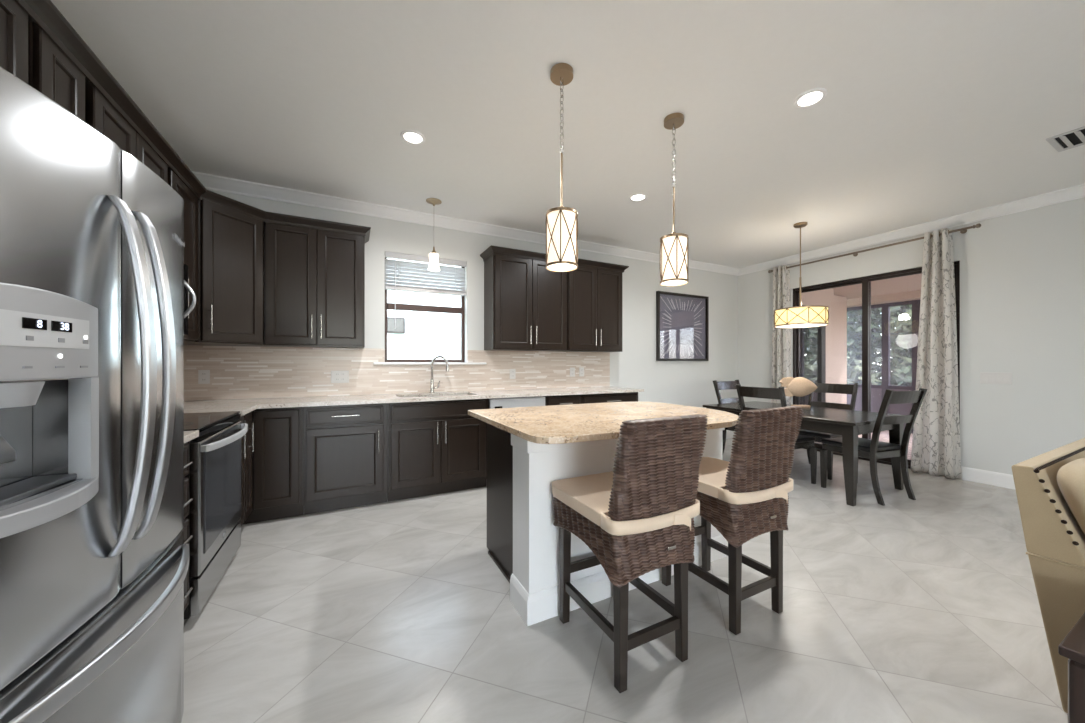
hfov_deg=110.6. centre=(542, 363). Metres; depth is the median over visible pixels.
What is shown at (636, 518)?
bar stool
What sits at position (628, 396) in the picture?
base cabinet
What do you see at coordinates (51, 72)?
upper cabinet
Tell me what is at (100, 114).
upper cabinet
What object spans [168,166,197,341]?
upper cabinet
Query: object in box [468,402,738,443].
island countertop
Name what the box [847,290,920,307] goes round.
beam
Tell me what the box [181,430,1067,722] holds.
floor
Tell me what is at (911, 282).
ceiling
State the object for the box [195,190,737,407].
wall
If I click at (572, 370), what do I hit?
electrical outlet
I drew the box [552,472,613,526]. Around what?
cushion
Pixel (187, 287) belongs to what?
microwave
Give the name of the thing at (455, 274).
window blind
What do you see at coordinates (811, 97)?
recessed light
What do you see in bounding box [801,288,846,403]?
wall
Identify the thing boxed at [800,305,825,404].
door
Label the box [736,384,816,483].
dining chair
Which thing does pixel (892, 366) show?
tree
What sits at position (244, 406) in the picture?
countertop
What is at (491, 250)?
crown molding
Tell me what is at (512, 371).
electrical outlet
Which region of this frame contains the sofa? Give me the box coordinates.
[1011,438,1084,712]
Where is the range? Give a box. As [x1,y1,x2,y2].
[184,411,247,619]
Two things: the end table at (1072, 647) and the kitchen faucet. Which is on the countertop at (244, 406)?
the kitchen faucet
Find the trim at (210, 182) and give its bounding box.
[192,171,1084,275]
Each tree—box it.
[847,308,881,369]
[849,312,905,384]
[878,305,911,372]
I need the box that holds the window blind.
[385,251,466,328]
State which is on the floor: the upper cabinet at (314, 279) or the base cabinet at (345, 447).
the base cabinet at (345, 447)
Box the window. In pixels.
[385,258,464,361]
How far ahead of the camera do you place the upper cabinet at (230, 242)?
2.82 m
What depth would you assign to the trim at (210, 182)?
3.91 m
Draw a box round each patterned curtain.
[771,265,790,403]
[911,228,961,478]
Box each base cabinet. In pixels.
[182,443,192,610]
[238,416,245,525]
[243,407,303,523]
[303,403,387,514]
[387,399,487,501]
[544,395,580,405]
[581,392,637,403]
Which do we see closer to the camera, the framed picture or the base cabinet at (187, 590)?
the base cabinet at (187, 590)
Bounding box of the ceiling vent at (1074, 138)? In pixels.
[1046,126,1084,151]
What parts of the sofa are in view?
backrest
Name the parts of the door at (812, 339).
glass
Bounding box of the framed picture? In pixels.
[656,291,708,360]
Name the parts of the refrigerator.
control panel, door, trim, freezer drawer, handle, handle, door, handle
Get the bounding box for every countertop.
[184,386,643,415]
[184,430,198,442]
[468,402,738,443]
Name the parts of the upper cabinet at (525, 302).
door, handle, door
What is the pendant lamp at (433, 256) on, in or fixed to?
hanging from the ceiling at (931, 110)
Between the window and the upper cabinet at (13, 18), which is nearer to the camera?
the upper cabinet at (13, 18)
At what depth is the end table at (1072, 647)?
0.95 m
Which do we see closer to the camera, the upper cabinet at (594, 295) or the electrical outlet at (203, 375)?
the electrical outlet at (203, 375)
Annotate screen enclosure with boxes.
[847,299,920,432]
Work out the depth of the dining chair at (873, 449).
3.35 m
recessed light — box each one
[400,130,424,143]
[629,193,646,200]
[793,88,827,107]
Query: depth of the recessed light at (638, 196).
3.51 m
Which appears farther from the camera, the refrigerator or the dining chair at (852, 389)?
the dining chair at (852, 389)
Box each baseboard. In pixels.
[726,430,734,438]
[961,466,1014,488]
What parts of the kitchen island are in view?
shoe molding, panel, baseboard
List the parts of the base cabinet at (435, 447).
door, frame, handle, door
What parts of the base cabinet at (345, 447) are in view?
drawer, door, handle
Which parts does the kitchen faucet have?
spout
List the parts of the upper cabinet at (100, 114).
door, door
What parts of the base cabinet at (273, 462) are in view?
door, handle, door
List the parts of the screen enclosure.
rail, kick plate, rail, post, post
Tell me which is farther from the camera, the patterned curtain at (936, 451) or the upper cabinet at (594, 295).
the upper cabinet at (594, 295)
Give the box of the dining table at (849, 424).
[703,401,903,505]
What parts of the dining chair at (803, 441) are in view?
post, rail, rail, post, seat frame, seat, leg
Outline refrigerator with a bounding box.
[0,67,188,722]
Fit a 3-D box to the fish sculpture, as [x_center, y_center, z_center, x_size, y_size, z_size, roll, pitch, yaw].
[2.953,0.326,4.329,0.437,0.345,0.112,0,0,0]
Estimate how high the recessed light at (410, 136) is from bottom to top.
0.008 m
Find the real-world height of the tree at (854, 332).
4.944 m
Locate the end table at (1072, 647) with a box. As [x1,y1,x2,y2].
[1058,612,1084,722]
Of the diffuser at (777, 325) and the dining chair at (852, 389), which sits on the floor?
the dining chair at (852, 389)
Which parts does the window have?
sash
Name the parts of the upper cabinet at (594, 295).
door, door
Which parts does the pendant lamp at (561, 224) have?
stem, lamp shade, chain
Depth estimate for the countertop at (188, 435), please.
1.66 m
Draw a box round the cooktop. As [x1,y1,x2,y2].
[184,411,239,430]
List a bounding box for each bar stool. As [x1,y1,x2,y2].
[552,414,707,692]
[662,406,802,634]
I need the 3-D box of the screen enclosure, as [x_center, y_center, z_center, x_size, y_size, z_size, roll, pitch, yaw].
[7.559,0.058,4.986,0.080,2.385,9.900,0,0,-27]
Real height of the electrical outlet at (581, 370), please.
0.116 m
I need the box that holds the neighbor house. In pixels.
[387,258,460,359]
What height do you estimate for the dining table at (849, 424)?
0.722 m
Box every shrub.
[847,356,880,384]
[890,364,911,385]
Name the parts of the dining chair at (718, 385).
post, rail, rail, seat frame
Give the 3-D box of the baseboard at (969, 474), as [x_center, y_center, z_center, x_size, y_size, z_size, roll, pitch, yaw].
[5.812,1.153,1.245,0.016,0.135,6.128,0,0,-27]
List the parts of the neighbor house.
pane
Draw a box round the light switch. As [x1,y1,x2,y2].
[980,372,1011,383]
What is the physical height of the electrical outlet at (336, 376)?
0.116 m
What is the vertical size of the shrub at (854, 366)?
1.750 m
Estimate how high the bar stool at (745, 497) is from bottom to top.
1.018 m
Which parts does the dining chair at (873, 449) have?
leg, seat, seat frame, post, rail, rail, post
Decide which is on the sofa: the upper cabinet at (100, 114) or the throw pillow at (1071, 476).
the throw pillow at (1071, 476)
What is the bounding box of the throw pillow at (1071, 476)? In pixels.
[1057,458,1084,533]
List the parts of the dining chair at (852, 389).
post, seat, seat frame, leg, rail, rail, post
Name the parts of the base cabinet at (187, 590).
drawer, drawer, drawer, drawer, handle, handle, handle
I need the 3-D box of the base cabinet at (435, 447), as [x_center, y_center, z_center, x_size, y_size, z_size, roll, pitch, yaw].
[-1.049,0.778,3.686,0.908,0.883,0.637,0,0,-27]
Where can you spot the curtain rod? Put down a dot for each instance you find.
(962, 230)
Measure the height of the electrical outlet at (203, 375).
0.116 m
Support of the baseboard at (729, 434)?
attached to the wall at (687, 383)
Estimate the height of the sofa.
0.845 m
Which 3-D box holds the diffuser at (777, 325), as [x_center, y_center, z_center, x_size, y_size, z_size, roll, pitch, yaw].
[2.879,-0.427,4.189,0.486,0.016,0.486,0,0,-27]
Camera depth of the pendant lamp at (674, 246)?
2.34 m
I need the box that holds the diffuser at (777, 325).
[776,324,826,327]
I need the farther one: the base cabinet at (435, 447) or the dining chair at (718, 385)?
the dining chair at (718, 385)
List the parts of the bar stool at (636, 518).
leg, leg, woven seat, woven backrest, maker plate, leg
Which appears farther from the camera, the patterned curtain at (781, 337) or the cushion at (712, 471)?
the patterned curtain at (781, 337)
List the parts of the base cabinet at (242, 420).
handle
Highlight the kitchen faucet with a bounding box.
[429,356,448,392]
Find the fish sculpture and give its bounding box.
[779,377,817,406]
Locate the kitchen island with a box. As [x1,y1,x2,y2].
[487,423,725,625]
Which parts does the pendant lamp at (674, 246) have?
stem, lamp shade, chain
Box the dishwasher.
[488,396,544,408]
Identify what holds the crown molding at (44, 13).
attached to the upper cabinet at (230, 242)
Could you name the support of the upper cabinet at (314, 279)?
attached to the wall at (687, 383)
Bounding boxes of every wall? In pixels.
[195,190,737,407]
[738,197,1084,474]
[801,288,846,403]
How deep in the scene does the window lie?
4.06 m
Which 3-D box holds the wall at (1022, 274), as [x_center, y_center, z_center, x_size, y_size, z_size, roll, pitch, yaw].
[5.371,-0.170,2.346,0.200,2.780,8.890,0,0,-27]
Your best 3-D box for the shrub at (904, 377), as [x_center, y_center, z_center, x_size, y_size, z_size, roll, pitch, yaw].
[7.997,0.653,7.641,1.798,1.573,1.553,0,0,-27]
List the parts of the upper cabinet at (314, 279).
door, handle, handle, door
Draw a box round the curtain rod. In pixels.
[768,223,980,272]
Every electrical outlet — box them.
[198,370,209,383]
[331,371,348,382]
[510,369,515,378]
[570,368,574,376]
[579,367,583,376]
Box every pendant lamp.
[426,198,441,270]
[546,63,577,271]
[660,113,687,285]
[774,222,828,327]
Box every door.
[793,261,959,468]
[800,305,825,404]
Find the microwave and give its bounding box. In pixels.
[184,264,196,334]
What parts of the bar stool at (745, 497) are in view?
leg, leg, leg, woven seat, woven backrest, leg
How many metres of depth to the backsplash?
3.65 m
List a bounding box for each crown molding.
[15,0,370,242]
[480,245,628,272]
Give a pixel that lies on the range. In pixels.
(215, 472)
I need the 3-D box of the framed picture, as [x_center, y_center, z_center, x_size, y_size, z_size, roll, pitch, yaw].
[2.121,-0.545,5.650,1.050,1.006,0.045,0,0,-27]
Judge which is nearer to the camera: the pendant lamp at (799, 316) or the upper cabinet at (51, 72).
the upper cabinet at (51, 72)
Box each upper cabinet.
[0,0,27,83]
[28,15,84,121]
[85,77,167,183]
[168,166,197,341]
[184,198,269,346]
[264,222,364,347]
[484,254,566,350]
[556,266,621,351]
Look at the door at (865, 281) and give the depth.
4.74 m
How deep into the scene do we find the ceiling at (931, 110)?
2.26 m
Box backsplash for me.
[184,345,609,400]
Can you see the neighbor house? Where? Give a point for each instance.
(418, 335)
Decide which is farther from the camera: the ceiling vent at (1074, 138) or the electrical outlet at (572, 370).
the electrical outlet at (572, 370)
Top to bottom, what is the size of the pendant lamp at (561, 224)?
1.048 m
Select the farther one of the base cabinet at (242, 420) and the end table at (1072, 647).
the base cabinet at (242, 420)
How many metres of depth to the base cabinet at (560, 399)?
4.02 m
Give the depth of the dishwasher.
3.77 m
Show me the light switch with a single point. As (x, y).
(985, 377)
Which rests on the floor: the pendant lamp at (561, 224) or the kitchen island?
the kitchen island
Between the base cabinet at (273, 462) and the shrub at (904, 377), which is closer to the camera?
the base cabinet at (273, 462)
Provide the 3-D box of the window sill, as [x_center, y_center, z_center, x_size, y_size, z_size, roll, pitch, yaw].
[-1.179,-0.003,4.027,1.165,0.023,0.135,0,0,-27]
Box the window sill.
[373,362,486,364]
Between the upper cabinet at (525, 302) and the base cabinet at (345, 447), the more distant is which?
the upper cabinet at (525, 302)
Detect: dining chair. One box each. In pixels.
[713,380,739,452]
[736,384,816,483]
[797,381,858,479]
[820,388,926,505]
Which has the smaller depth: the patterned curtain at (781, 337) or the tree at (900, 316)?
the patterned curtain at (781, 337)
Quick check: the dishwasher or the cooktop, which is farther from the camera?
the dishwasher
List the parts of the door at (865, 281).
panel, panel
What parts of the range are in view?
storage drawer, control panel, oven door, handle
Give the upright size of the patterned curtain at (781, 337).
2.643 m
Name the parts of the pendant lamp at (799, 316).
stem, lamp shade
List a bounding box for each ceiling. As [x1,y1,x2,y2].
[51,0,1084,267]
[831,274,921,298]
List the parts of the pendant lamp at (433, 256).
lamp shade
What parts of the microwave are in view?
control panel, handle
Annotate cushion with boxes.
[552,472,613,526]
[697,457,728,497]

